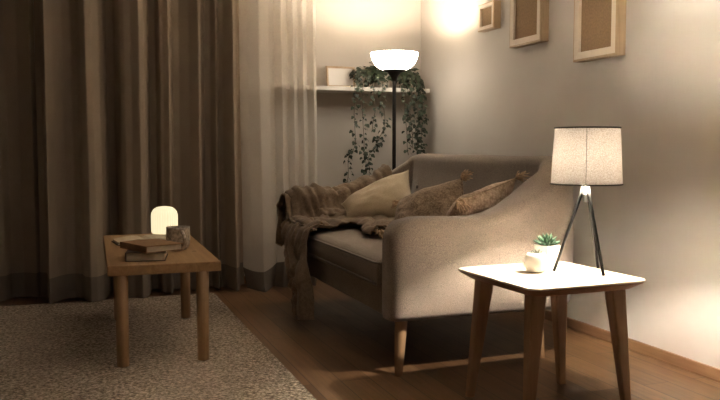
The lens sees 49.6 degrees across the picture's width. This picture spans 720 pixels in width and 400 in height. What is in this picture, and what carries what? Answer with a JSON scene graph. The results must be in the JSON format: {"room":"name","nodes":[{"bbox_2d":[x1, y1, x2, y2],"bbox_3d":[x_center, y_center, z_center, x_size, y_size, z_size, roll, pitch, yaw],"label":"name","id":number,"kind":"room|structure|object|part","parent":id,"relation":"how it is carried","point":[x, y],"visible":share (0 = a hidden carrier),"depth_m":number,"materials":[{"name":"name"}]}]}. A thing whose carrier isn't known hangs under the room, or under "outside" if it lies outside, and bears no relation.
{"room":"living room","nodes":[
{"label":"living room","id":0,"kind":"room"},
{"bbox_2d":[33,0,420,275],"bbox_3d":[-1.750,-0.677,5.121,4.650,2.670,0.120,-1,4,-20],"label":"wall","id":1,"kind":"structure","parent":0,"point":[347,31],"depth_m":5.68,"materials":[{"name":"grey paint"}]},
{"bbox_2d":[286,85,429,94],"bbox_3d":[-0.047,-0.780,5.539,1.080,0.029,0.252,-1,4,-20],"label":"wall shelf","id":2,"kind":"object","parent":1,"relation":"attached to","point":[320,89],"visible":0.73,"depth_m":5.46,"materials":[{"name":"white paint"}]},
{"bbox_2d":[326,66,355,86],"bbox_3d":[-0.136,-0.868,5.508,0.215,0.150,0.036,-2,4,-22],"label":"frame","id":3,"kind":"object","parent":2,"relation":"on","point":[335,75],"visible":0.8,"depth_m":5.50,"materials":[{"name":"brown wood"}]},
{"bbox_2d":[343,62,428,182],"bbox_3d":[0.162,-0.542,5.548,0.660,0.864,0.286,-1,4,-20],"label":"trailing ivy","id":4,"kind":"object","parent":2,"relation":"on","point":[381,79],"visible":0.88,"depth_m":5.48,"materials":[{"name":"plant"}]},
{"bbox_3d":[0.195,-0.876,5.567,0.569,0.200,0.230,-1,4,-20],"label":"leafy crown","id":5,"kind":"part","parent":4,"relation":"part of","materials":[{"name":"green plant"}]},
{"bbox_2d":[0,279,719,399],"bbox_3d":[-0.531,0.852,1.880,4.650,0.050,6.982,-1,4,-20],"label":"floor","id":6,"kind":"structure","parent":0,"point":[346,352],"depth_m":3.54,"materials":[{"name":"brown wood"}]},
{"bbox_2d":[0,293,315,399],"bbox_3d":[-1.357,0.767,2.702,2.400,0.010,4.200,-1,4,-20],"label":"area rug","id":7,"kind":"object","parent":6,"relation":"on","point":[63,350],"visible":1,"depth_m":3.52,"materials":[{"name":"beige carpet"}]},
{"bbox_2d":[103,234,220,367],"bbox_3d":[-1.044,0.456,3.973,0.478,0.440,1.253,-1,4,-19],"label":"coffee table","id":8,"kind":"object","parent":7,"relation":"on","point":[196,258],"visible":0.91,"depth_m":3.43,"materials":[{"name":"brown wood"}]},
{"bbox_3d":[-1.323,0.456,4.276,0.056,0.400,0.056,-1,4,-19],"label":"leg","id":9,"kind":"part","parent":8,"relation":"part of","materials":[{"name":"brown wood"}]},
{"bbox_3d":[-1.023,0.518,3.354,0.056,0.400,0.056,-1,4,-19],"label":"leg","id":10,"kind":"part","parent":8,"relation":"part of","materials":[{"name":"brown wood"}]},
{"bbox_2d":[111,235,165,245],"bbox_3d":[-1.145,0.210,4.151,0.310,0.028,0.200,-2,4,-27],"label":"open book","id":11,"kind":"object","parent":8,"relation":"on","point":[116,241],"visible":0.57,"depth_m":4.13,"materials":[{"name":"paper"}]},
{"bbox_2d":[125,250,167,261],"bbox_3d":[-0.968,0.244,3.552,0.172,0.040,0.220,-1,4,-11],"label":"book","id":12,"kind":"object","parent":8,"relation":"on","point":[130,256],"visible":0.75,"depth_m":3.45,"materials":[{"name":"paper"}]},
{"bbox_2d":[120,238,182,252],"bbox_3d":[-0.953,0.208,3.559,0.180,0.030,0.250,-4,5,-43],"label":"book","id":13,"kind":"object","parent":12,"relation":"on","point":[146,245],"visible":1,"depth_m":3.50,"materials":[{"name":"brown paper"}]},
{"bbox_2d":[151,206,177,235],"bbox_3d":[-1.124,0.118,4.483,0.150,0.167,0.150,-1,4,-20],"label":"dome lamp","id":14,"kind":"object","parent":8,"relation":"on","point":[162,217],"visible":0.91,"depth_m":4.42,"materials":[{"name":"white glass"}]},
{"bbox_2d":[166,226,189,249],"bbox_3d":[-0.885,0.188,3.840,0.143,0.113,0.117,2,4,24],"label":"mug","id":15,"kind":"object","parent":8,"relation":"on","point":[181,234],"visible":0.76,"depth_m":3.79,"materials":[{"name":"ceramic"}]},
{"bbox_3d":[-0.856,0.188,3.783,0.018,0.082,0.050,-2,5,-33],"label":"handle","id":16,"kind":"part","parent":15,"relation":"part of","materials":[{"name":"grey ceramic"}]},
{"bbox_3d":[-0.969,0.453,4.324,0.056,0.400,0.056,-1,4,-19],"label":"leg","id":17,"kind":"part","parent":8,"relation":"part of","materials":[{"name":"brown wood"}]},
{"bbox_3d":[-0.697,0.511,3.462,0.056,0.400,0.056,-1,4,-19],"label":"leg","id":18,"kind":"part","parent":8,"relation":"part of","materials":[{"name":"brown wood"}]},
{"bbox_2d":[370,50,417,169],"bbox_3d":[0.225,-0.177,5.149,0.315,1.568,0.315,-1,4,-20],"label":"floor lamp","id":19,"kind":"object","parent":6,"relation":"on","point":[394,63],"visible":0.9,"depth_m":5.03,"materials":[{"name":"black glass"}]},
{"bbox_3d":[0.225,-0.905,5.101,0.315,0.108,0.315,-1,4,-20],"label":"lamp shade","id":20,"kind":"part","parent":19,"relation":"part of","materials":[{"name":"white glass"}]},
{"bbox_2d":[286,153,573,376],"bbox_3d":[0.278,0.218,4.128,0.966,0.916,1.744,-1,4,-20],"label":"sofa","id":21,"kind":"object","parent":6,"relation":"on","point":[410,273],"visible":0.69,"depth_m":3.35,"materials":[{"name":"beige fabric"}]},
{"bbox_2d":[275,164,394,319],"bbox_3d":[-0.044,0.208,4.409,0.785,0.800,1.149,-1,4,-20],"label":"throw blanket","id":22,"kind":"object","parent":21,"relation":"on","point":[308,208],"visible":0.85,"depth_m":4.45,"materials":[{"name":"brown fabric"}]},
{"bbox_3d":[-0.105,0.386,3.999,0.078,0.127,1.520,-1,4,-20],"label":"rail","id":23,"kind":"part","parent":21,"relation":"part of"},
{"bbox_2d":[307,225,385,286],"bbox_3d":[0.160,0.247,4.087,0.703,0.136,1.424,-1,4,-20],"label":"seat cushion","id":24,"kind":"object","parent":21,"relation":"on","point":[357,254],"depth_m":3.80,"materials":[{"name":"grey fabric"}]},
{"bbox_2d":[341,170,410,223],"bbox_3d":[0.114,-0.008,4.559,0.418,0.326,0.322,-1,4,-9],"label":"throw pillow","id":25,"kind":"object","parent":21,"relation":"on","point":[376,198],"visible":0.65,"depth_m":4.50,"materials":[{"name":"beige fabric"}]},
{"bbox_3d":[0.170,0.610,3.274,0.066,0.247,0.066,-1,4,-20],"label":"leg","id":26,"kind":"part","parent":21,"relation":"part of","materials":[{"name":"brown wood"}]},
{"bbox_2d":[392,169,473,219],"bbox_3d":[0.323,0.048,3.833,0.273,0.399,0.714,-3,5,-41],"label":"throw pillow","id":27,"kind":"object","parent":21,"relation":"on","point":[437,200],"visible":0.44,"depth_m":3.77,"materials":[{"name":"brown fabric"}]},
{"bbox_2d":[446,171,530,215],"bbox_3d":[0.525,0.066,3.582,0.461,0.405,0.345,-1,4,-20],"label":"throw pillow","id":28,"kind":"object","parent":21,"relation":"on","point":[478,201],"visible":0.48,"depth_m":3.49,"materials":[{"name":"orange fabric"}]},
{"bbox_3d":[0.804,0.592,3.553,0.066,0.247,0.066,-1,4,-20],"label":"leg","id":29,"kind":"part","parent":21,"relation":"part of","materials":[{"name":"brown wood"}]},
{"bbox_2d":[459,261,645,399],"bbox_3d":[0.691,0.514,2.883,0.498,0.490,0.516,-2,4,-23],"label":"side table","id":30,"kind":"object","parent":6,"relation":"on","point":[568,278],"visible":0.93,"depth_m":2.78,"materials":[{"name":"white wood"}]},
{"bbox_3d":[0.457,0.524,2.970,0.090,0.460,0.065,-2,4,-23],"label":"leg","id":31,"kind":"part","parent":30,"relation":"part of","materials":[{"name":"brown wood"}]},
{"bbox_3d":[0.588,0.544,2.658,0.090,0.460,0.065,-2,4,-23],"label":"leg","id":32,"kind":"part","parent":30,"relation":"part of","materials":[{"name":"brown wood"}]},
{"bbox_2d":[524,248,547,272],"bbox_3d":[0.653,0.224,2.889,0.088,0.088,0.088,-1,4,-20],"label":"vase","id":33,"kind":"object","parent":30,"relation":"on","point":[535,261],"visible":1,"depth_m":2.86,"materials":[{"name":"white ceramic"}]},
{"bbox_2d":[533,233,560,267],"bbox_3d":[0.725,0.193,3.026,0.105,0.131,0.105,-3,5,-37],"label":"succulent","id":34,"kind":"object","parent":30,"relation":"on","point":[548,245],"visible":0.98,"depth_m":3.00,"materials":[{"name":"white ceramic"}]},
{"bbox_2d":[534,244,559,267],"bbox_3d":[0.725,0.216,3.027,0.076,0.085,0.076,-3,5,-37],"label":"pot","id":35,"kind":"object","parent":30,"relation":"on","point":[551,250],"depth_m":2.99,"materials":[{"name":"white ceramic"}]},
{"bbox_3d":[0.794,0.514,3.110,0.090,0.460,0.065,-2,4,-23],"label":"leg","id":36,"kind":"part","parent":30,"relation":"part of","materials":[{"name":"brown wood"}]},
{"bbox_2d":[550,126,623,275],"bbox_3d":[0.831,0.000,2.869,0.260,0.534,0.260,-1,4,-20],"label":"lamp","id":37,"kind":"object","parent":30,"relation":"on","point":[585,157],"visible":1,"depth_m":2.76,"materials":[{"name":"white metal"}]},
{"bbox_3d":[0.773,0.099,2.884,0.116,0.335,0.012,1,4,8],"label":"leg","id":38,"kind":"part","parent":37,"relation":"part of","materials":[{"name":"black metal"}]},
{"bbox_3d":[0.831,-0.059,2.865,0.260,0.005,0.260,-1,4,-20],"label":"shade trim","id":39,"kind":"part","parent":37,"relation":"part of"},
{"bbox_3d":[0.831,-0.161,2.858,0.254,0.205,0.254,-1,4,-20],"label":"lamp shade","id":40,"kind":"part","parent":37,"relation":"part of","materials":[{"name":"fabric"}]},
{"bbox_3d":[0.831,-0.264,2.852,0.238,0.005,0.238,-1,4,-20],"label":"shade trim","id":41,"kind":"part","parent":37,"relation":"part of","materials":[{"name":"black metal"}]},
{"bbox_3d":[0.872,0.096,2.922,0.012,0.335,0.120,3,5,41],"label":"leg","id":42,"kind":"part","parent":37,"relation":"part of","materials":[{"name":"black metal"}]},
{"bbox_3d":[0.852,0.103,2.825,0.015,0.334,0.110,-1,4,-20],"label":"leg","id":43,"kind":"part","parent":37,"relation":"part of","materials":[{"name":"black metal"}]},
{"bbox_3d":[0.924,0.535,2.798,0.090,0.460,0.065,-2,4,-23],"label":"leg","id":44,"kind":"part","parent":30,"relation":"part of","materials":[{"name":"brown wood"}]},
{"bbox_2d":[373,74,390,87],"bbox_3d":[0.158,-0.848,5.587,0.140,0.100,0.140,-1,4,-20],"label":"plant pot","id":45,"kind":"object","parent":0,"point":[387,75],"depth_m":5.53,"materials":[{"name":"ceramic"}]},
{"bbox_2d":[420,0,719,368],"bbox_3d":[1.688,-0.513,2.665,0.120,2.670,7.102,-1,4,-20],"label":"wall","id":46,"kind":"structure","parent":0,"point":[661,227],"depth_m":3.65,"materials":[{"name":"grey paint"}]},
{"bbox_2d":[478,0,500,32],"bbox_3d":[0.797,-1.133,4.819,0.051,0.165,0.197,-1,4,-20],"label":"wall frame","id":47,"kind":"object","parent":46,"relation":"attached to","point":[489,13],"visible":1,"depth_m":4.79,"materials":[{"name":"brown wood"}]},
{"bbox_3d":[0.803,-1.133,4.821,0.030,0.113,0.145,-1,4,-20],"label":"cork panel","id":48,"kind":"part","parent":47,"relation":"part of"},
{"bbox_2d":[509,0,548,48],"bbox_3d":[0.951,-1.107,4.398,0.051,0.460,0.330,-1,4,-20],"label":"wall frame","id":49,"kind":"object","parent":46,"relation":"attached to","point":[529,19],"visible":1,"depth_m":4.38,"materials":[{"name":"brown wood"}]},
{"bbox_3d":[0.957,-1.107,4.400,0.030,0.376,0.246,-1,4,-20],"label":"cork panel","id":50,"kind":"part","parent":49,"relation":"part of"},
{"bbox_2d":[573,0,626,62],"bbox_3d":[1.168,-0.942,3.814,0.051,0.500,0.345,-1,4,-20],"label":"wall frame","id":51,"kind":"object","parent":46,"relation":"attached to","point":[599,32],"visible":1,"depth_m":3.80,"materials":[{"name":"brown wood"}]},
{"bbox_3d":[1.174,-0.942,3.816,0.030,0.410,0.255,-1,4,-20],"label":"cork panel","id":52,"kind":"part","parent":51,"relation":"part of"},
{"bbox_2d":[544,310,719,381],"bbox_3d":[1.648,0.748,2.663,0.015,0.053,6.967,-1,4,-20],"label":"baseboard","id":53,"kind":"structure","parent":46,"relation":"attached to","point":[713,373],"depth_m":3.52,"materials":[{"name":"brown wood"}]},
{"bbox_3d":[-0.496,-1.842,1.777,4.770,0.100,7.102,-1,4,-20],"label":"ceiling","id":54,"kind":"structure","parent":0,"visible":0},
{"bbox_2d":[0,0,40,300],"bbox_3d":[-2.482,-0.668,4.624,1.044,2.592,0.203,-2,4,-22],"label":"drape","id":55,"kind":"object","parent":54,"relation":"hanging from","point":[20,276],"visible":0.99,"depth_m":4.86,"materials":[{"name":"brown fabric"}]},
{"bbox_2d":[33,0,117,303],"bbox_3d":[-1.742,-0.680,4.805,0.490,2.592,0.343,-1,4,-20],"label":"drape","id":56,"kind":"object","parent":54,"relation":"hanging from","point":[75,77],"visible":0.94,"depth_m":4.81,"materials":[{"name":"brown fabric"}]},
{"bbox_2d":[114,0,243,297],"bbox_3d":[-1.139,-0.695,5.031,0.830,2.592,0.306,-1,4,-20],"label":"drape","id":57,"kind":"object","parent":54,"relation":"hanging from","point":[177,72],"visible":0.82,"depth_m":5.09,"materials":[{"name":"brown fabric"}]},
{"bbox_2d":[239,0,316,291],"bbox_3d":[-0.520,-0.703,5.170,0.520,2.595,0.225,-1,4,-20],"label":"sheer curtain","id":58,"kind":"object","parent":54,"relation":"hanging from","point":[277,38],"visible":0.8,"depth_m":5.20,"materials":[{"name":"white fabric"}]}
]}

